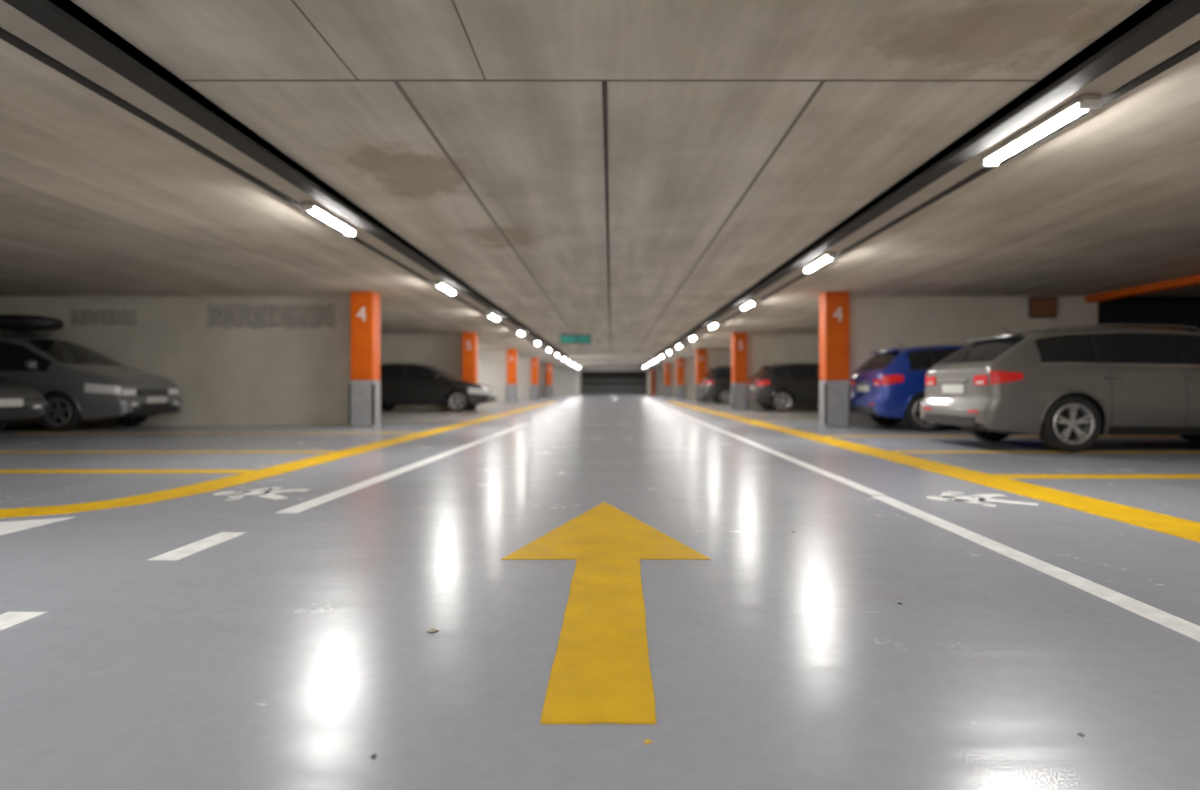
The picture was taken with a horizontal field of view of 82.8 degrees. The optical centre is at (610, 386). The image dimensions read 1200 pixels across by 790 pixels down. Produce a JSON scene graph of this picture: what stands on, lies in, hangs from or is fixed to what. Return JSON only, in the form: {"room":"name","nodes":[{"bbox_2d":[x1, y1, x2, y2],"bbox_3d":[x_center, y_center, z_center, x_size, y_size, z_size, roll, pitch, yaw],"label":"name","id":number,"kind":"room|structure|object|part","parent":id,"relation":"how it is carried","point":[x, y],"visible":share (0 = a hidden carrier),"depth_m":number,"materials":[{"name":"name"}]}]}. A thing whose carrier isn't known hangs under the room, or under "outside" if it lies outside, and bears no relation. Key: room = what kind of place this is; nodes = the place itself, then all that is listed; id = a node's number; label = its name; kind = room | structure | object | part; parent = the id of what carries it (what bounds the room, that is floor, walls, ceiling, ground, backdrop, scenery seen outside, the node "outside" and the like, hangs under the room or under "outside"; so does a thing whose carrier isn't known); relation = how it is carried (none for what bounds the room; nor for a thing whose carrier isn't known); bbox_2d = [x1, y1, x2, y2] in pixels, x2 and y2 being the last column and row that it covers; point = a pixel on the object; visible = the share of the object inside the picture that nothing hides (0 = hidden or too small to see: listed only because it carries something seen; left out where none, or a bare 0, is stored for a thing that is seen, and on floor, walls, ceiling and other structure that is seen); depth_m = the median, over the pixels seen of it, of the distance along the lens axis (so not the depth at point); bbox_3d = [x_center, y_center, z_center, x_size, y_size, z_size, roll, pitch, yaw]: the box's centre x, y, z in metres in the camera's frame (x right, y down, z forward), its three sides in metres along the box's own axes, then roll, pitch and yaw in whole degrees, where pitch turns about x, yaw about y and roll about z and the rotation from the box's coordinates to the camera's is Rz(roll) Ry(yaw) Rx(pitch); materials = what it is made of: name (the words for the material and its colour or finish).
{"room":"parking garage","nodes":[
{"label":"parking garage","id":0,"kind":"room"},
{"bbox_2d":[70,309,136,326],"bbox_3d":[-9.850,-1.349,13.197,1.300,0.350,0.003,0,0,0],"label":"wall lettering","id":1,"kind":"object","parent":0,"point":[83,317],"depth_m":13.20},
{"bbox_2d":[0,296,350,424],"bbox_3d":[-9.625,-0.510,13.300,9.750,2.500,0.200,0,0,0],"label":"wall","id":2,"kind":"structure","parent":0,"point":[245,375],"depth_m":13.20,"materials":[{"name":"grey concrete"}]},
{"bbox_2d":[207,304,334,329],"bbox_3d":[-6.600,-1.365,13.197,2.500,0.509,0.003,0,0,0],"label":"wall lettering","id":3,"kind":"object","parent":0,"point":[290,316],"depth_m":13.20},
{"bbox_2d":[380,334,461,408],"bbox_3d":[-9.625,-0.510,22.700,9.750,2.500,0.200,0,0,0],"label":"wall","id":4,"kind":"structure","parent":0,"point":[441,351],"depth_m":22.60,"materials":[{"name":"paint"}]},
{"bbox_2d":[478,350,506,402],"bbox_3d":[-9.625,-0.510,32.100,9.750,2.500,0.200,0,0,0],"label":"wall","id":5,"kind":"structure","parent":0,"point":[492,364],"depth_m":32.00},
{"bbox_2d":[517,358,530,398],"bbox_3d":[-9.625,-0.510,41.500,9.750,2.500,0.200,0,0,0],"label":"wall","id":6,"kind":"structure","parent":0,"point":[523,364],"depth_m":41.40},
{"bbox_2d":[539,363,545,396],"bbox_3d":[-9.625,-0.510,50.900,9.750,2.500,0.200,0,0,0],"label":"wall","id":7,"kind":"structure","parent":0,"point":[542,366],"depth_m":50.80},
{"bbox_2d":[0,394,1199,789],"bbox_3d":[-0.650,0.839,31.900,28.100,0.203,76.200,0,0,0],"label":"floor","id":8,"kind":"structure","parent":0,"point":[291,651],"depth_m":2.22,"materials":[{"name":"grey concrete"}]},
{"bbox_2d":[0,377,46,429],"bbox_3d":[-11.084,-0.006,9.750,4.857,1.492,2.148,0,0,0],"label":"car","id":9,"kind":"object","parent":8,"relation":"on","point":[19,401],"visible":1,"depth_m":10.11,"materials":[{"name":"grey paint"}]},
{"bbox_3d":[-11.090,-0.101,9.750,4.844,1.302,1.849,0,0,0],"label":"trim","id":10,"kind":"part","parent":9,"relation":"part of","materials":[{"name":"black plastic"}]},
{"bbox_2d":[0,612,47,630],"bbox_3d":[-1.913,0.739,1.915,0.133,0.003,0.631,0,0,0],"label":"white dash marking","id":11,"kind":"object","parent":8,"relation":"on","point":[8,619],"visible":1,"depth_m":2.17,"materials":[{"name":"paint"}]},
{"bbox_2d":[0,517,74,534],"bbox_3d":[-3.470,0.739,3.580,0.860,0.003,0.560,0,0,0],"label":"white corner marking","id":12,"kind":"object","parent":8,"relation":"on","point":[11,526],"visible":1,"depth_m":3.65,"materials":[{"name":"paint"}]},
{"bbox_2d":[0,314,181,431],"bbox_3d":[-10.618,-0.270,12.150,5.027,2.020,2.199,0,0,0],"label":"car","id":13,"kind":"object","parent":8,"relation":"on","point":[78,383],"visible":0.89,"depth_m":11.42,"materials":[{"name":"grey metal"}]},
{"bbox_2d":[0,470,254,472],"bbox_3d":[-6.325,0.739,5.950,6.350,0.002,0.220,0,0,0],"label":"parking line","id":14,"kind":"object","parent":8,"relation":"on","point":[1,471],"visible":0.8,"depth_m":5.94,"materials":[{"name":"paint"}]},
{"bbox_2d":[0,451,335,452],"bbox_3d":[-6.325,0.739,7.750,6.350,0.002,0.170,0,0,0],"label":"parking line","id":15,"kind":"object","parent":8,"relation":"on","point":[0,451],"visible":1,"depth_m":7.78,"materials":[{"name":"paint"}]},
{"bbox_2d":[148,532,246,560],"bbox_3d":[-1.913,0.739,3.175,0.133,0.003,0.551,0,0,0],"label":"white dash marking","id":16,"kind":"object","parent":8,"relation":"on","point":[187,550],"visible":1,"depth_m":3.12,"materials":[{"name":"paint"}]},
{"bbox_2d":[14,433,412,433],"bbox_3d":[-6.325,0.739,10.900,6.350,0.002,0.170,0,0,0],"label":"bay","id":17,"kind":"object","parent":8,"relation":"on","point":[14,433],"visible":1,"depth_m":10.81,"materials":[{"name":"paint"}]},
{"bbox_2d":[213,487,309,500],"bbox_3d":[-2.443,0.737,4.706,0.601,0.001,0.607,0,0,0],"label":"floor marking","id":18,"kind":"object","parent":8,"relation":"on","point":[255,492],"depth_m":4.71,"materials":[{"name":"white paint"}]},
{"bbox_2d":[0,402,555,517],"bbox_3d":[-2.934,0.738,18.798,1.730,0.004,30.391,0,0,3],"label":"yellow boundary line","id":19,"kind":"object","parent":8,"relation":"on","point":[208,486],"visible":1,"depth_m":5.24,"materials":[{"name":"paint"}]},
{"bbox_2d":[350,380,380,426],"bbox_3d":[-4.585,0.310,12.700,0.438,0.860,0.408,0,0,0],"label":"pillar base","id":20,"kind":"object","parent":8,"relation":"on","point":[361,390],"depth_m":12.49,"materials":[{"name":"grey paint"}]},
{"bbox_2d":[349,384,374,424],"bbox_3d":[-4.585,0.315,12.512,0.470,0.750,0.055,0,0,0],"label":"guard","id":21,"kind":"object","parent":20,"relation":"attached to","point":[373,385],"visible":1,"depth_m":12.49,"materials":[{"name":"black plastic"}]},
{"bbox_2d":[350,291,379,380],"bbox_3d":[-4.585,-0.940,12.700,0.430,1.640,0.400,0,0,0],"label":"shaft","id":22,"kind":"object","parent":20,"relation":"on","point":[364,335],"visible":0.9,"depth_m":12.50,"materials":[{"name":"paint"}]},
{"bbox_2d":[357,307,365,320],"bbox_3d":[-4.588,-1.341,12.496,0.175,0.263,0.004,0,0,0],"label":"number","id":23,"kind":"object","parent":22,"relation":"attached to","point":[363,315],"visible":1,"depth_m":12.49,"materials":[{"name":"white paint"}]},
{"bbox_2d":[276,423,529,512],"bbox_3d":[-1.791,0.739,8.995,0.153,0.003,10.013,0,0,1],"label":"lane line","id":24,"kind":"object","parent":8,"relation":"on","point":[309,504],"visible":1,"depth_m":5.42,"materials":[{"name":"paint"}]},
{"bbox_2d":[427,628,438,632],"bbox_3d":[-0.540,0.738,2.060,0.034,0.005,0.034,0,0,0],"label":"debris","id":25,"kind":"object","parent":8,"relation":"on","point":[431,630],"visible":1,"depth_m":2.05,"materials":[{"name":"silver metal"}]},
{"bbox_2d":[381,415,489,415],"bbox_3d":[-6.325,0.739,17.700,6.350,0.002,0.170,0,0,0],"label":"bay","id":26,"kind":"object","parent":8,"relation":"on","point":[381,415],"visible":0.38,"depth_m":17.62,"materials":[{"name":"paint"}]},
{"bbox_2d":[380,362,496,411],"bbox_3d":[-5.769,-0.033,20.900,4.327,1.547,2.110,0,0,0],"label":"hatchback","id":27,"kind":"object","parent":8,"relation":"on","point":[402,383],"visible":0.67,"depth_m":20.05,"materials":[{"name":"black paint"}]},
{"bbox_2d":[381,412,501,412],"bbox_3d":[-6.325,0.739,19.800,6.350,0.002,0.170,0,0,0],"label":"bay","id":28,"kind":"object","parent":8,"relation":"on","point":[381,412],"visible":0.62,"depth_m":19.71,"materials":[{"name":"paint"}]},
{"bbox_2d":[478,407,523,407],"bbox_3d":[-6.325,0.739,24.500,6.350,0.002,0.170,0,0,0],"label":"bay","id":29,"kind":"object","parent":8,"relation":"on","point":[478,407],"visible":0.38,"depth_m":24.46,"materials":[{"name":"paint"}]},
{"bbox_2d":[507,384,516,402],"bbox_3d":[-4.585,0.310,31.500,0.438,0.860,0.408,0,0,0],"label":"concrete pillar","id":30,"kind":"structure","parent":8,"relation":"on","point":[511,388],"depth_m":31.30,"materials":[{"name":"grey paint"}]},
{"bbox_2d":[506,386,516,401],"bbox_3d":[-4.585,0.315,31.312,0.470,0.750,0.055,0,0,0],"label":"guard","id":31,"kind":"object","parent":30,"relation":"attached to","point":[506,386],"visible":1,"depth_m":31.29,"materials":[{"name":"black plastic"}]},
{"bbox_2d":[507,349,516,383],"bbox_3d":[-4.585,-0.940,31.500,0.430,1.640,0.400,0,0,0],"label":"shaft","id":32,"kind":"object","parent":30,"relation":"on","point":[511,365],"visible":0.9,"depth_m":31.30,"materials":[{"name":"paint"}]},
{"bbox_2d":[531,385,538,398],"bbox_3d":[-4.585,0.310,40.900,0.438,0.860,0.408,0,0,0],"label":"concrete pillar","id":33,"kind":"structure","parent":8,"relation":"on","point":[534,388],"depth_m":40.69,"materials":[{"name":"grey paint"}]},
{"bbox_2d":[531,358,538,384],"bbox_3d":[-4.585,-0.940,40.900,0.430,1.640,0.400,0,0,0],"label":"shaft","id":34,"kind":"object","parent":33,"relation":"on","point":[534,370],"visible":0.94,"depth_m":40.70,"materials":[{"name":"paint"}]},
{"bbox_2d":[546,385,551,396],"bbox_3d":[-4.585,0.310,50.300,0.438,0.860,0.408,0,0,0],"label":"concrete pillar","id":35,"kind":"structure","parent":8,"relation":"on","point":[548,387],"depth_m":50.10,"materials":[{"name":"grey paint"}]},
{"bbox_2d":[546,363,551,384],"bbox_3d":[-4.585,-0.940,50.300,0.430,1.640,0.400,0,0,0],"label":"shaft","id":36,"kind":"object","parent":35,"relation":"on","point":[548,373],"visible":1,"depth_m":50.10,"materials":[{"name":"paint"}]},
{"bbox_2d":[664,385,670,396],"bbox_3d":[4.170,0.310,50.300,0.448,0.860,0.408,0,0,0],"label":"concrete pillar","id":37,"kind":"structure","parent":8,"relation":"on","point":[667,387],"depth_m":50.10,"materials":[{"name":"grey paint"}]},
{"bbox_2d":[664,363,670,384],"bbox_3d":[4.170,-0.940,50.300,0.440,1.640,0.400,0,0,0],"label":"shaft","id":38,"kind":"object","parent":37,"relation":"on","point":[667,374],"visible":1,"depth_m":50.10,"materials":[{"name":"paint"}]},
{"bbox_2d":[676,385,683,398],"bbox_3d":[4.170,0.310,40.900,0.448,0.860,0.408,0,0,0],"label":"concrete pillar","id":39,"kind":"structure","parent":8,"relation":"on","point":[679,388],"depth_m":40.69,"materials":[{"name":"grey paint"}]},
{"bbox_2d":[676,358,683,384],"bbox_3d":[4.170,-0.940,40.900,0.440,1.640,0.400,0,0,0],"label":"shaft","id":40,"kind":"object","parent":39,"relation":"on","point":[679,369],"visible":0.94,"depth_m":40.70,"materials":[{"name":"paint"}]},
{"bbox_2d":[696,384,705,402],"bbox_3d":[4.170,0.310,31.500,0.448,0.860,0.408,0,0,0],"label":"concrete pillar","id":41,"kind":"structure","parent":8,"relation":"on","point":[699,399],"depth_m":31.30,"materials":[{"name":"grey paint"}]},
{"bbox_2d":[696,349,705,383],"bbox_3d":[4.170,-0.940,31.500,0.440,1.640,0.400,0,0,0],"label":"shaft","id":42,"kind":"object","parent":41,"relation":"on","point":[700,365],"visible":0.76,"depth_m":31.30,"materials":[{"name":"paint"}]},
{"bbox_2d":[699,365,731,403],"bbox_3d":[6.332,-0.133,30.400,4.627,1.746,2.181,0,0,0],"label":"suv","id":43,"kind":"object","parent":8,"relation":"on","point":[716,384],"visible":0.38,"depth_m":29.53,"materials":[{"name":"black paint"}]},
{"bbox_2d":[700,407,730,407],"bbox_3d":[6.105,0.739,24.500,5.790,0.002,0.170,0,0,0],"label":"bay","id":44,"kind":"object","parent":8,"relation":"on","point":[700,407],"visible":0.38,"depth_m":24.46,"materials":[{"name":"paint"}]},
{"bbox_2d":[731,383,746,409],"bbox_3d":[4.170,0.310,22.100,0.448,0.860,0.408,0,0,0],"label":"concrete pillar","id":45,"kind":"structure","parent":8,"relation":"on","point":[740,389],"depth_m":21.90,"materials":[{"name":"grey paint"}]},
{"bbox_2d":[732,332,746,382],"bbox_3d":[4.170,-0.940,22.100,0.440,1.640,0.400,0,0,0],"label":"shaft","id":46,"kind":"object","parent":45,"relation":"on","point":[739,357],"visible":0.94,"depth_m":21.90,"materials":[{"name":"paint"}]},
{"bbox_2d":[733,385,747,407],"bbox_3d":[4.170,0.315,21.913,0.480,0.750,0.055,0,0,0],"label":"guard","id":47,"kind":"object","parent":45,"relation":"attached to","point":[733,385],"visible":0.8,"depth_m":21.89,"materials":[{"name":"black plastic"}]},
{"bbox_2d":[650,402,884,494],"bbox_3d":[1.874,0.739,19.325,0.117,0.003,29.350,0,0,0],"label":"lane line","id":48,"kind":"object","parent":8,"relation":"on","point":[862,488],"visible":1,"depth_m":6.47,"materials":[{"name":"paint"}]},
{"bbox_2d":[722,412,818,412],"bbox_3d":[6.105,0.739,19.800,5.790,0.002,0.170,0,0,0],"label":"bay","id":49,"kind":"object","parent":8,"relation":"on","point":[722,412],"visible":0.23,"depth_m":19.71,"materials":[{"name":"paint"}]},
{"bbox_2d":[735,415,818,415],"bbox_3d":[6.105,0.739,17.700,5.790,0.002,0.170,0,0,0],"label":"bay","id":50,"kind":"object","parent":8,"relation":"on","point":[735,415],"visible":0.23,"depth_m":17.62,"materials":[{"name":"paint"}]},
{"bbox_2d":[745,362,819,411],"bbox_3d":[6.431,-0.033,20.900,4.327,1.547,2.110,0,0,0],"label":"hatchback","id":51,"kind":"object","parent":8,"relation":"on","point":[779,387],"visible":0.55,"depth_m":20.06,"materials":[{"name":"black paint"}]},
{"bbox_2d":[819,380,849,426],"bbox_3d":[4.170,0.310,12.700,0.448,0.860,0.408,0,0,0],"label":"concrete pillar","id":52,"kind":"structure","parent":8,"relation":"on","point":[837,390],"depth_m":12.49,"materials":[{"name":"grey paint"}]},
{"bbox_2d":[819,291,849,380],"bbox_3d":[4.170,-0.940,12.700,0.440,1.640,0.400,0,0,0],"label":"shaft","id":53,"kind":"object","parent":52,"relation":"on","point":[834,334],"visible":0.9,"depth_m":12.50,"materials":[{"name":"paint"}]},
{"bbox_2d":[833,307,842,320],"bbox_3d":[4.167,-1.341,12.496,0.175,0.263,0.004,0,0,0],"label":"number","id":54,"kind":"object","parent":53,"relation":"attached to","point":[839,309],"visible":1,"depth_m":12.49,"materials":[{"name":"white paint"}]},
{"bbox_2d":[824,384,850,424],"bbox_3d":[4.170,0.315,12.512,0.480,0.750,0.055,0,0,0],"label":"guard","id":55,"kind":"object","parent":52,"relation":"attached to","point":[825,385],"visible":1,"depth_m":12.49,"materials":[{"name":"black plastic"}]},
{"bbox_2d":[849,342,968,431],"bbox_3d":[6.582,-0.033,12.100,4.327,1.547,2.110,0,0,0],"label":"hatchback car","id":56,"kind":"object","parent":8,"relation":"on","point":[889,387],"visible":0.33,"depth_m":11.34,"materials":[{"name":"blue paint"}]},
{"bbox_3d":[6.575,-0.128,12.100,4.314,1.357,1.810,0,0,0],"label":"trim","id":57,"kind":"part","parent":56,"relation":"part of","materials":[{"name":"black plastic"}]},
{"bbox_2d":[669,402,1199,542],"bbox_3d":[2.975,0.739,15.000,0.450,0.003,38.001,0,0,0],"label":"yellow boundary line","id":58,"kind":"object","parent":8,"relation":"on","point":[1175,526],"visible":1,"depth_m":4.84,"materials":[{"name":"paint"}]},
{"bbox_2d":[926,492,1038,506],"bbox_3d":[2.397,0.737,4.486,0.601,0.001,0.607,0,0,0],"label":"floor marking","id":59,"kind":"object","parent":8,"relation":"on","point":[951,495],"depth_m":4.50,"materials":[{"name":"white paint"}]},
{"bbox_2d":[826,436,1179,436],"bbox_3d":[6.105,0.739,10.200,5.790,0.002,0.170,0,0,0],"label":"parking line","id":60,"kind":"object","parent":8,"relation":"on","point":[826,436],"visible":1,"depth_m":10.13,"materials":[{"name":"paint"}]},
{"bbox_2d":[871,496,1199,641],"bbox_3d":[1.755,0.739,0.800,0.124,0.003,7.601,0,0,1],"label":"lane line","id":61,"kind":"object","parent":8,"relation":"on","point":[1184,627],"visible":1,"depth_m":2.63,"materials":[{"name":"paint"}]},
{"bbox_2d":[891,451,1199,452],"bbox_3d":[6.105,0.739,7.750,5.790,0.002,0.170,0,0,0],"label":"parking line","id":62,"kind":"object","parent":8,"relation":"on","point":[891,451],"visible":1,"depth_m":7.66,"materials":[{"name":"paint"}]},
{"bbox_2d":[920,324,1199,451],"bbox_3d":[6.646,-0.006,8.520,4.857,1.492,2.148,0,0,0],"label":"estate car","id":63,"kind":"object","parent":8,"relation":"on","point":[1066,386],"visible":1,"depth_m":7.67,"materials":[{"name":"grey paint"}]},
{"bbox_2d":[991,474,1199,477],"bbox_3d":[6.105,0.739,5.620,5.790,0.002,0.240,0,0,0],"label":"parking line","id":64,"kind":"object","parent":8,"relation":"on","point":[1000,475],"visible":1,"depth_m":5.67,"materials":[{"name":"paint"}]},
{"bbox_3d":[-4.585,0.310,22.100,0.438,0.860,0.408,0,0,0],"label":"concrete pillar","id":65,"kind":"structure","parent":8,"relation":"on","visible":0},
{"bbox_2d":[462,332,477,381],"bbox_3d":[-4.585,-0.940,22.100,0.430,1.640,0.400,0,0,0],"label":"shaft","id":66,"kind":"object","parent":65,"relation":"on","point":[469,357],"visible":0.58,"depth_m":21.90,"materials":[{"name":"paint"}]},
{"bbox_2d":[0,0,1199,367],"bbox_3d":[-0.650,-1.885,31.900,28.100,0.250,76.200,0,0,0],"label":"ceiling","id":67,"kind":"structure","parent":0,"point":[96,199],"depth_m":5.33,"materials":[{"name":"concrete"}]},
{"bbox_2d":[0,0,583,368],"bbox_3d":[-2.720,-1.710,27.800,0.520,0.100,67.600,0,0,0],"label":"cable tray","id":68,"kind":"object","parent":67,"relation":"attached to","point":[59,34],"depth_m":4.26,"materials":[{"name":"black metal"}]},
{"bbox_2d":[301,202,356,235],"bbox_3d":[-2.800,-1.667,6.800,0.120,0.075,1.080,0,0,0],"label":"fluorescent light","id":69,"kind":"object","parent":67,"relation":"attached to","point":[312,207],"visible":1,"depth_m":6.66,"materials":[{"name":"white plastic"}]},
{"bbox_2d":[309,207,353,234],"bbox_3d":[-2.800,-1.652,6.800,0.084,0.036,1.000,0,0,0],"label":"diffuser","id":70,"kind":"object","parent":69,"relation":"attached to","point":[320,212],"depth_m":6.76,"materials":[{"name":"white plastic"}]},
{"bbox_2d":[434,281,455,294],"bbox_3d":[-2.800,-1.667,11.500,0.120,0.075,1.080,0,0,0],"label":"fluorescent light","id":71,"kind":"object","parent":67,"relation":"attached to","point":[440,284],"visible":1,"depth_m":11.34,"materials":[{"name":"white plastic"}]},
{"bbox_2d":[438,284,454,293],"bbox_3d":[-2.800,-1.652,11.500,0.084,0.036,1.000,0,0,0],"label":"diffuser","id":72,"kind":"object","parent":71,"relation":"attached to","point":[445,287],"depth_m":11.47,"materials":[{"name":"white plastic"}]},
{"bbox_2d":[487,313,499,320],"bbox_3d":[-2.800,-1.667,16.200,0.120,0.075,1.080,0,0,0],"label":"fluorescent light","id":73,"kind":"object","parent":67,"relation":"attached to","point":[491,315],"visible":1,"depth_m":16.02,"materials":[{"name":"white plastic"}]},
{"bbox_2d":[560,333,590,343],"bbox_3d":[-1.150,-1.575,21.995,1.000,0.370,0.090,0,0,0],"label":"exit sign","id":74,"kind":"object","parent":67,"relation":"hanging from","point":[564,339],"visible":1,"depth_m":21.95,"materials":[{"name":"green plastic"}]},
{"bbox_2d":[183,0,1038,366],"bbox_3d":[0.000,-1.756,27.000,4.900,0.012,66.000,0,0,0],"label":"joint","id":75,"kind":"structure","parent":67,"relation":"attached to","point":[396,82],"depth_m":4.00,"materials":[{"name":"grey"}]},
{"bbox_2d":[566,354,655,358],"bbox_3d":[0.000,-1.640,36.700,4.800,0.240,0.400,0,0,0],"label":"ceiling beam","id":76,"kind":"structure","parent":67,"relation":"attached to","point":[568,356],"depth_m":36.50,"materials":[{"name":"grey concrete"}]},
{"bbox_2d":[575,361,646,364],"bbox_3d":[0.000,-1.640,45.800,4.800,0.240,0.400,0,0,0],"label":"ceiling beam","id":77,"kind":"structure","parent":67,"relation":"attached to","point":[576,362],"depth_m":45.61,"materials":[{"name":"grey concrete"}]},
{"bbox_2d":[709,322,719,328],"bbox_3d":[2.800,-1.667,18.450,0.120,0.075,1.080,0,0,0],"label":"fluorescent light","id":78,"kind":"object","parent":67,"relation":"attached to","point":[715,323],"visible":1,"depth_m":18.20,"materials":[{"name":"white plastic"}]},
{"bbox_2d":[741,300,757,309],"bbox_3d":[2.800,-1.667,13.800,0.120,0.075,1.080,0,0,0],"label":"fluorescent light","id":79,"kind":"object","parent":67,"relation":"attached to","point":[745,306],"visible":1,"depth_m":13.66,"materials":[{"name":"white plastic"}]},
{"bbox_2d":[742,302,752,308],"bbox_3d":[2.800,-1.652,13.800,0.084,0.036,1.000,0,0,0],"label":"diffuser","id":80,"kind":"object","parent":79,"relation":"attached to","point":[748,304],"depth_m":13.84,"materials":[{"name":"white plastic"}]},
{"bbox_2d":[803,252,836,272],"bbox_3d":[2.800,-1.667,9.150,0.120,0.075,1.080,0,0,0],"label":"fluorescent light","id":81,"kind":"object","parent":67,"relation":"attached to","point":[826,257],"visible":1,"depth_m":9.00,"materials":[{"name":"white plastic"}]},
{"bbox_2d":[805,257,829,271],"bbox_3d":[2.800,-1.652,9.150,0.084,0.036,1.000,0,0,0],"label":"diffuser","id":82,"kind":"object","parent":81,"relation":"attached to","point":[821,260],"depth_m":9.16,"materials":[{"name":"white plastic"}]},
{"bbox_2d":[638,0,1199,368],"bbox_3d":[2.720,-1.710,27.800,0.520,0.100,67.600,0,0,0],"label":"cable tray","id":83,"kind":"object","parent":67,"relation":"attached to","point":[1161,34],"depth_m":4.33,"materials":[{"name":"black metal"}]},
{"bbox_2d":[981,95,1100,166],"bbox_3d":[2.800,-1.667,4.500,0.120,0.075,1.080,0,0,0],"label":"fluorescent light","id":84,"kind":"object","parent":67,"relation":"attached to","point":[1079,105],"visible":1,"depth_m":4.35,"materials":[{"name":"translucent white plastic"},{"name":"glass"},{"name":"metal"}]},
{"bbox_2d":[552,368,663,394],"bbox_3d":[-2.650,-0.510,62.150,23.700,2.500,0.300,0,0,0],"label":"wall","id":85,"kind":"structure","parent":0,"point":[562,378],"depth_m":62.00,"materials":[{"name":"paint"}]},
{"bbox_2d":[573,368,654,394],"bbox_3d":[0.300,-0.500,61.825,7.400,2.480,0.350,0,0,0],"label":"door frame","id":86,"kind":"structure","parent":85,"relation":"attached to","point":[575,370],"depth_m":61.65,"materials":[{"name":"white"}]},
{"bbox_2d":[578,371,649,394],"bbox_3d":[0.300,-0.510,65.650,7.000,2.500,6.700,0,0,0],"label":"wall","id":87,"kind":"structure","parent":0,"point":[579,372],"depth_m":65.28,"materials":[{"name":"paint"}]},
{"bbox_2d":[581,371,646,393],"bbox_3d":[0.300,-0.515,68.540,6.600,2.510,0.080,0,0,0],"label":"door","id":88,"kind":"structure","parent":87,"relation":"in","point":[587,387],"depth_m":68.50,"materials":[{"name":"grey metal"}]},
{"bbox_2d":[671,363,675,396],"bbox_3d":[6.775,-0.510,50.900,4.850,2.500,0.200,0,0,0],"label":"wall","id":89,"kind":"structure","parent":0,"point":[673,365],"depth_m":50.80,"materials":[{"name":"paint"}]},
{"bbox_2d":[684,358,695,398],"bbox_3d":[6.775,-0.510,41.500,4.850,2.500,0.200,0,0,0],"label":"wall","id":90,"kind":"structure","parent":0,"point":[689,363],"depth_m":41.40,"materials":[{"name":"paint"}]},
{"bbox_2d":[706,350,731,402],"bbox_3d":[6.775,-0.510,32.100,4.850,2.500,0.200,0,0,0],"label":"wall","id":91,"kind":"structure","parent":0,"point":[714,358],"depth_m":32.00,"materials":[{"name":"paint"}]},
{"bbox_2d":[747,334,818,408],"bbox_3d":[6.775,-0.510,22.700,4.850,2.500,0.200,0,0,0],"label":"wall","id":92,"kind":"structure","parent":0,"point":[762,349],"depth_m":22.60,"materials":[{"name":"paint"}]},
{"bbox_2d":[850,296,1084,424],"bbox_3d":[6.775,-0.510,13.300,4.850,2.500,0.200,0,0,0],"label":"wall","id":93,"kind":"structure","parent":0,"point":[877,323],"depth_m":13.20,"materials":[{"name":"paint"}]},
{"bbox_2d":[1028,297,1056,317],"bbox_3d":[8.350,-1.540,13.160,0.520,0.400,0.080,0,0,0],"label":"panel box","id":94,"kind":"object","parent":93,"relation":"attached to","point":[1030,315],"visible":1,"depth_m":13.12,"materials":[{"name":"red metal"}]},
{"bbox_2d":[1032,299,1055,314],"bbox_3d":[8.350,-1.540,13.114,0.440,0.320,0.009,0,0,0],"label":"panel door","id":95,"kind":"structure","parent":93,"relation":"in","point":[1039,306],"depth_m":13.11,"materials":[{"name":"red metal"}]},
{"bbox_2d":[1085,303,1097,324],"bbox_3d":[9.325,-0.510,28.000,0.250,2.500,68.000,0,0,0],"label":"wall","id":96,"kind":"structure","parent":0,"point":[1091,309],"depth_m":13.20,"materials":[{"name":"paint"}]},
{"bbox_2d":[1098,296,1199,331],"bbox_3d":[11.425,-0.510,9.100,3.950,2.500,8.600,0,0,0],"label":"wall","id":97,"kind":"structure","parent":0,"point":[1156,310],"depth_m":13.20,"materials":[{"name":"black"}]},
{"bbox_2d":[1085,274,1199,302],"bbox_3d":[9.325,-1.700,9.100,0.250,0.120,8.200,0,0,0],"label":"trim","id":98,"kind":"structure","parent":97,"relation":"attached to","point":[1194,280],"depth_m":11.73,"materials":[{"name":"orange paint"}]}
]}

